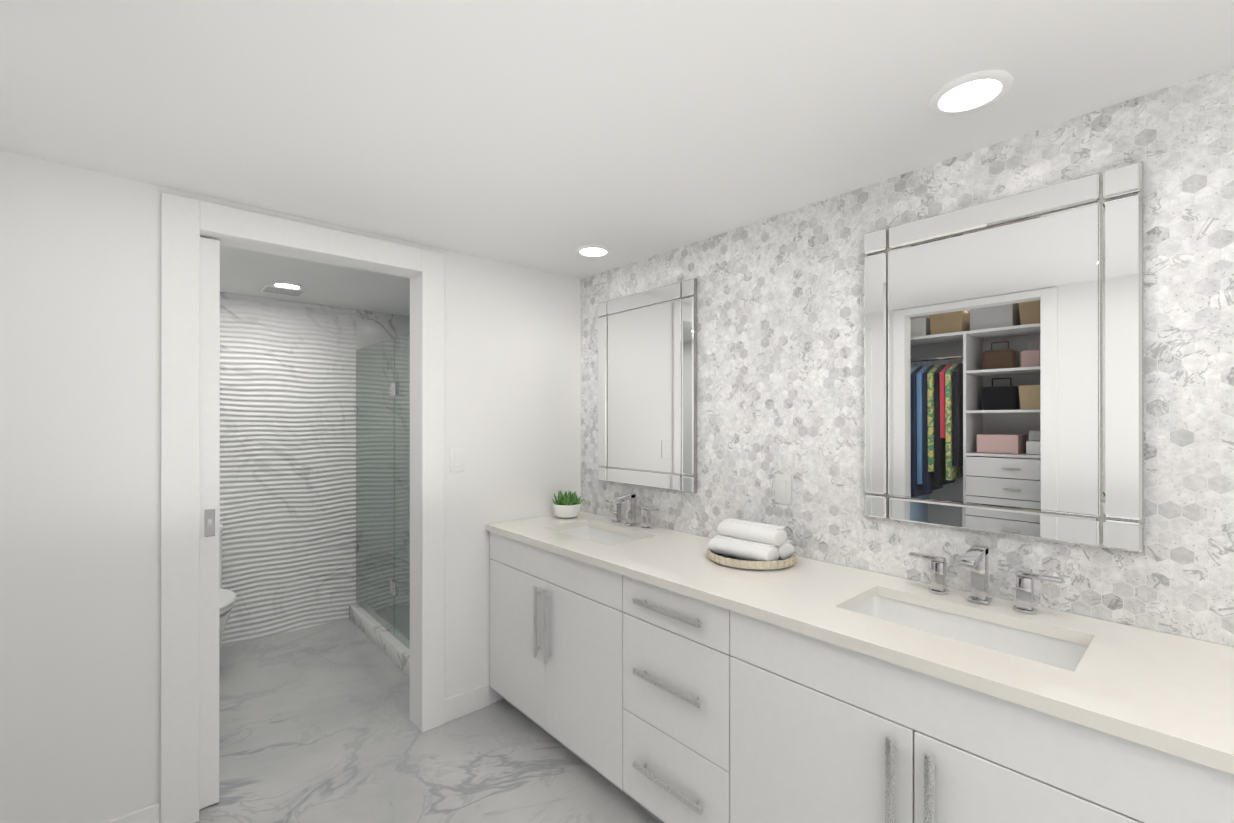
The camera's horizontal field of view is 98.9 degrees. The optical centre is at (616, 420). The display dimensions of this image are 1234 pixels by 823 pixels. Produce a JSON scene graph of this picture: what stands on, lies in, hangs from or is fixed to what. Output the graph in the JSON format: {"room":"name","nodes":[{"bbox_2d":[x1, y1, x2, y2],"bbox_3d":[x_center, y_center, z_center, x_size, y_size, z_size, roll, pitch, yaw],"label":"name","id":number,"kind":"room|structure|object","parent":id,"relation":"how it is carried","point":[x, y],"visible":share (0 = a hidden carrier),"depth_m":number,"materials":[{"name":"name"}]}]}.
{"room":"bathroom","nodes":[
{"label":"bathroom","id":0,"kind":"room"},
{"bbox_2d":[0,150,580,822],"bbox_3d":[-1.148,0.310,2.290,2.400,2.240,0.120,0,0,-41],"label":"wall","id":1,"kind":"structure","parent":0,"point":[80,434],"depth_m":1.75,"materials":[{"name":"white paint"}]},
{"bbox_2d":[103,802,159,822],"bbox_3d":[-1.751,1.374,1.665,0.470,0.110,0.013,0,0,-41],"label":"baseboard","id":2,"kind":"structure","parent":1,"relation":"attached to","point":[149,814],"depth_m":1.79,"materials":[{"name":"white wood"}]},
{"bbox_2d":[160,192,443,822],"bbox_3d":[-1.241,0.322,2.207,1.010,2.215,0.156,0,0,-41],"label":"door frame","id":3,"kind":"structure","parent":1,"relation":"attached to","point":[185,221],"depth_m":1.93,"materials":[{"name":"white wood"}]},
{"bbox_2d":[450,447,463,471],"bbox_3d":[-0.768,0.190,2.539,0.072,0.116,0.008,0,0,-41],"label":"switch plate","id":4,"kind":"object","parent":1,"relation":"attached to","point":[456,459],"visible":1,"depth_m":2.54,"materials":[{"name":"white plastic"}]},
{"bbox_2d":[220,292,409,646],"bbox_3d":[-2.250,0.311,3.611,2.500,2.240,0.100,0,0,-41],"label":"wall","id":5,"kind":"structure","parent":0,"point":[287,446],"depth_m":3.62,"materials":[{"name":"tile"}]},
{"bbox_2d":[195,604,659,822],"bbox_3d":[-0.841,1.454,1.565,3.200,0.050,5.070,0,0,-41],"label":"floor","id":6,"kind":"structure","parent":0,"point":[317,724],"depth_m":2.26,"materials":[{"name":"stone"}]},
{"bbox_2d":[219,522,235,676],"bbox_3d":[-2.372,1.026,2.936,0.396,0.808,0.724,0,0,-41],"label":"toilet","id":7,"kind":"object","parent":6,"relation":"on","point":[227,600],"visible":0.21,"depth_m":2.91,"materials":[{"name":"ceramic"}]},
{"bbox_2d":[349,332,409,677],"bbox_3d":[-1.376,0.461,3.257,0.108,1.940,1.581,0,0,-41],"label":"shower enclosure","id":8,"kind":"object","parent":6,"relation":"on","point":[390,641],"visible":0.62,"depth_m":3.39,"materials":[{"name":"glass"}]},
{"bbox_2d":[485,511,1233,822],"bbox_3d":[0.540,0.974,1.728,0.606,0.910,2.948,0,0,-41],"label":"bathroom vanity","id":9,"kind":"object","parent":6,"relation":"on","point":[662,675],"visible":1,"depth_m":1.40,"materials":[{"name":"paint"}]},
{"bbox_2d":[552,491,583,517],"bbox_3d":[-0.262,0.445,2.836,0.163,0.147,0.156,0,0,-41],"label":"plant","id":10,"kind":"object","parent":9,"relation":"on","point":[567,506],"visible":1,"depth_m":2.79,"materials":[{"name":"green plant"}]},
{"bbox_2d":[605,493,658,528],"bbox_3d":[0.032,0.440,2.579,0.151,0.157,0.370,0,0,-41],"label":"faucet","id":11,"kind":"object","parent":9,"relation":"on","point":[629,499],"visible":1,"depth_m":2.59,"materials":[{"name":"silver metal"}]},
{"bbox_2d":[707,518,797,569],"bbox_3d":[0.501,0.452,1.972,0.329,0.132,0.329,0,0,-41],"label":"tray","id":12,"kind":"object","parent":9,"relation":"on","point":[743,544],"visible":1,"depth_m":1.90,"materials":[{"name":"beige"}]},
{"bbox_2d":[909,544,1063,613],"bbox_3d":[1.003,0.439,1.482,0.151,0.157,0.370,0,0,-41],"label":"faucet","id":13,"kind":"object","parent":9,"relation":"on","point":[974,558],"visible":1,"depth_m":1.49,"materials":[{"name":"silver metal"}]},
{"bbox_2d":[0,0,1233,315],"bbox_3d":[-0.598,-0.836,1.783,2.550,0.050,5.070,0,0,-41],"label":"ceiling","id":14,"kind":"structure","parent":0,"point":[550,136],"depth_m":1.34,"materials":[{"name":"white paint"}]},
{"bbox_2d":[259,284,306,296],"bbox_3d":[-2.072,-0.802,3.276,0.220,0.013,0.220,0,0,-41],"label":"ceiling vent","id":15,"kind":"object","parent":14,"relation":"in","point":[281,290],"visible":1,"depth_m":3.25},
{"bbox_2d":[270,282,303,289],"bbox_3d":[-1.979,-0.805,3.171,0.176,0.008,0.176,0,0,-41],"label":"recessed light","id":16,"kind":"object","parent":14,"relation":"in","point":[292,285],"visible":0.79,"depth_m":3.14,"materials":[{"name":"white plastic"}]},
{"bbox_2d":[575,245,611,257],"bbox_3d":[-0.113,-0.806,2.525,0.176,0.008,0.176,0,0,-41],"label":"recessed light","id":17,"kind":"object","parent":14,"relation":"in","point":[593,251],"visible":1,"depth_m":2.51,"materials":[{"name":"white plastic"}]},
{"bbox_2d":[928,70,1012,114],"bbox_3d":[0.874,-0.807,1.310,0.176,0.008,0.176,0,0,-41],"label":"recessed light","id":18,"kind":"object","parent":14,"relation":"in","point":[971,92],"visible":1,"depth_m":1.30,"materials":[{"name":"white plastic"}]},
{"bbox_2d":[581,66,1233,646],"bbox_3d":[0.855,0.309,1.912,0.100,2.240,3.340,0,0,-41],"label":"wall","id":19,"kind":"structure","parent":0,"point":[779,342],"depth_m":1.64,"materials":[{"name":"tile"}]},
{"bbox_2d":[598,278,696,492],"bbox_3d":[0.127,-0.155,2.637,0.029,0.970,0.680,0,0,-41],"label":"mirror","id":20,"kind":"object","parent":19,"relation":"attached to","point":[647,388],"visible":0.96,"depth_m":2.58,"materials":[{"name":"grey mirror"}]},
{"bbox_2d":[775,474,791,504],"bbox_3d":[0.649,0.269,2.063,0.008,0.116,0.072,0,0,-41],"label":"electrical outlet plate","id":21,"kind":"object","parent":19,"relation":"attached to","point":[783,488],"visible":1,"depth_m":2.06,"materials":[{"name":"grey plastic"}]},
{"bbox_2d":[864,161,1143,552],"bbox_3d":[1.078,-0.156,1.562,0.029,0.970,0.680,0,0,-41],"label":"mirror","id":22,"kind":"object","parent":19,"relation":"attached to","point":[1004,365],"visible":1,"depth_m":1.49,"materials":[{"name":"grey mirror"}]}
]}

